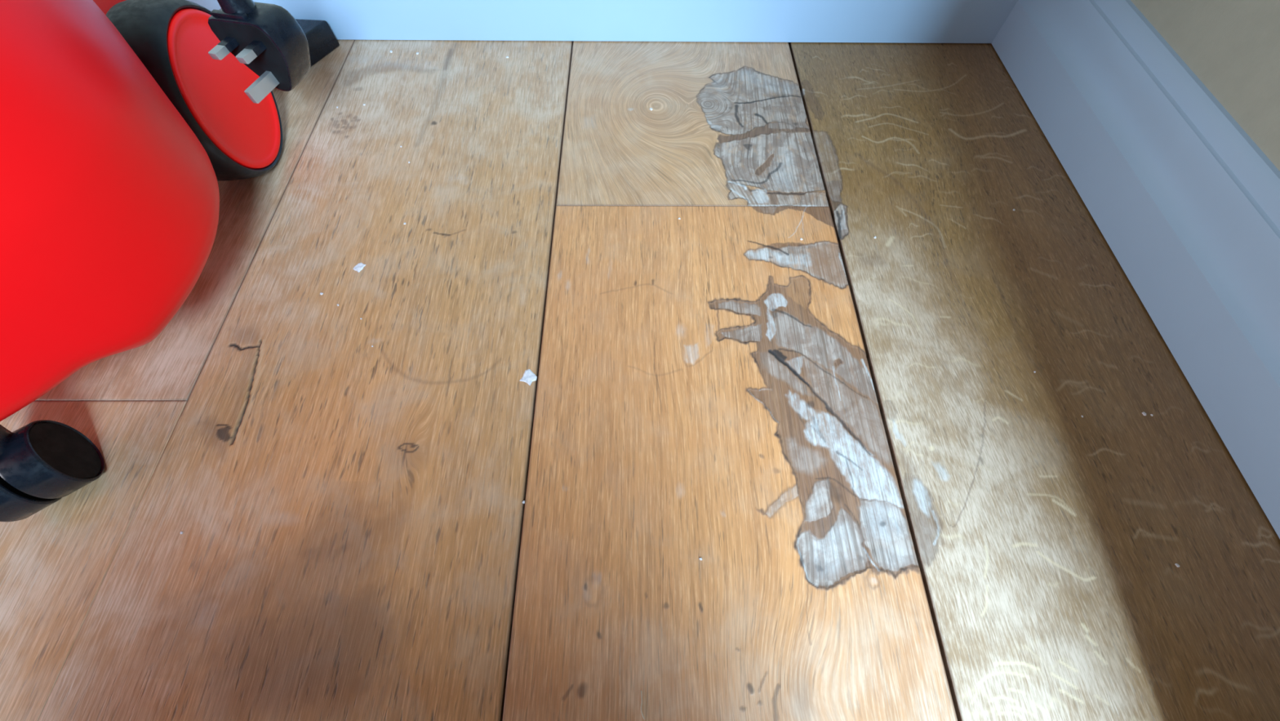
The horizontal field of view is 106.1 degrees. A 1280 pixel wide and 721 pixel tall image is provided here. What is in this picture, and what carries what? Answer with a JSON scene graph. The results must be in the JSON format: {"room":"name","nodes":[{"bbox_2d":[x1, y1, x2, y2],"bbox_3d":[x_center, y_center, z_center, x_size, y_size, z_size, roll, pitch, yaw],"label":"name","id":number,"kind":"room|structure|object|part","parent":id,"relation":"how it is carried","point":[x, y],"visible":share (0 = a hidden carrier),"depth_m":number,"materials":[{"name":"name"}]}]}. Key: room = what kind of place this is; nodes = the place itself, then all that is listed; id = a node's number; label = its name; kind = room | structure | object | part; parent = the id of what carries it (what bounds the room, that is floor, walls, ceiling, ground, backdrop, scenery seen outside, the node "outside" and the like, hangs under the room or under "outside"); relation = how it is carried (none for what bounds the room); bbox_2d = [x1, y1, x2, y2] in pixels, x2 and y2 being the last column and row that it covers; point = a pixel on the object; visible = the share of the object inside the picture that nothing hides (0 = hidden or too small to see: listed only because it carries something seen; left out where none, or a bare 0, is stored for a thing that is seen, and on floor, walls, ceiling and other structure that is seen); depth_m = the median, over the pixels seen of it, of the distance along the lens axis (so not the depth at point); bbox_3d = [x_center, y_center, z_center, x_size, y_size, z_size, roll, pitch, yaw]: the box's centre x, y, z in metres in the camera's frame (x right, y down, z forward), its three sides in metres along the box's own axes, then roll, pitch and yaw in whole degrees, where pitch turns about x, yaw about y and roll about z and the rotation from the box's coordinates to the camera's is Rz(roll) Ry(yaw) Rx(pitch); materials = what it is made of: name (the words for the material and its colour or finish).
{"room":"damaged room","nodes":[
{"label":"damaged room","id":0,"kind":"room"},
{"bbox_2d":[0,40,1279,720],"bbox_3d":[-0.233,0.084,0.323,1.340,0.034,1.050,0,63,0],"label":"floor","id":1,"kind":"structure","parent":0,"point":[862,452],"depth_m":0.32,"materials":[{"name":"brown wood"}]},
{"bbox_2d":[0,0,282,521],"bbox_3d":[-0.422,-0.141,0.249,0.326,0.302,0.427,0,63,0],"label":"vacuum cleaner","id":2,"kind":"object","parent":1,"relation":"on","point":[120,127],"visible":0.91,"depth_m":0.25,"materials":[{"name":"red plastic"}]},
{"bbox_3d":[-0.373,0.040,0.260,0.041,0.046,0.032,41,69,18],"label":"castor stem","id":3,"kind":"part","parent":2,"relation":"part of","materials":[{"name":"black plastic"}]},
{"bbox_2d":[208,0,311,103],"bbox_3d":[-0.255,-0.212,0.267,0.052,0.142,0.078,28,66,13],"label":"plug","id":4,"kind":"object","parent":2,"relation":"hanging from","point":[266,38],"visible":1,"depth_m":0.30,"materials":[{"name":"black plastic"}]},
{"bbox_2d":[295,18,339,66],"bbox_3d":[-0.378,-0.330,0.503,0.073,0.026,0.084,24,65,12],"label":"vacuum nozzle","id":5,"kind":"object","parent":1,"relation":"on","point":[321,39],"visible":0.25,"depth_m":0.50,"materials":[{"name":"black plastic"}]},
{"bbox_2d":[352,262,365,272],"bbox_3d":[-0.225,-0.075,0.386,0.008,0.001,0.009,28,66,13],"label":"flake","id":6,"kind":"object","parent":1,"relation":"on","point":[359,266],"visible":1,"depth_m":0.39,"materials":[{"name":"white paint"}]},
{"bbox_2d":[520,368,537,385],"bbox_3d":[-0.079,0.012,0.342,0.011,0.001,0.011,23,65,11],"label":"flake","id":7,"kind":"object","parent":1,"relation":"on","point":[529,376],"visible":1,"depth_m":0.34,"materials":[{"name":"white paint"}]},
{"bbox_2d":[640,689,644,719],"bbox_3d":[0.001,0.182,0.254,0.002,0.001,0.013,-6,63,-4],"label":"hair","id":8,"kind":"object","parent":1,"relation":"on","point":[641,690],"visible":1,"depth_m":0.25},
{"bbox_2d":[1130,0,1279,171],"bbox_3d":[0.455,-0.218,-0.193,0.082,1.230,1.107,0,63,0],"label":"wall","id":9,"kind":"structure","parent":0,"point":[1233,46],"depth_m":0.33,"materials":[{"name":"beige paint"}]},
{"bbox_2d":[991,0,1279,538],"bbox_3d":[0.401,0.065,0.264,0.018,0.094,1.025,0,63,0],"label":"baseboard","id":10,"kind":"structure","parent":9,"relation":"attached to","point":[1184,200],"depth_m":0.36,"materials":[{"name":"white paint"}]},
{"bbox_3d":[-0.269,-0.674,0.038,1.362,1.230,0.082,0,63,0],"label":"wall","id":11,"kind":"structure","parent":0,"visible":0},
{"bbox_2d":[186,0,1017,43],"bbox_3d":[-0.273,-0.382,0.491,1.362,0.094,0.018,0,63,0],"label":"baseboard","id":12,"kind":"structure","parent":11,"relation":"attached to","point":[892,21],"depth_m":0.51,"materials":[{"name":"white paint"}]}
]}

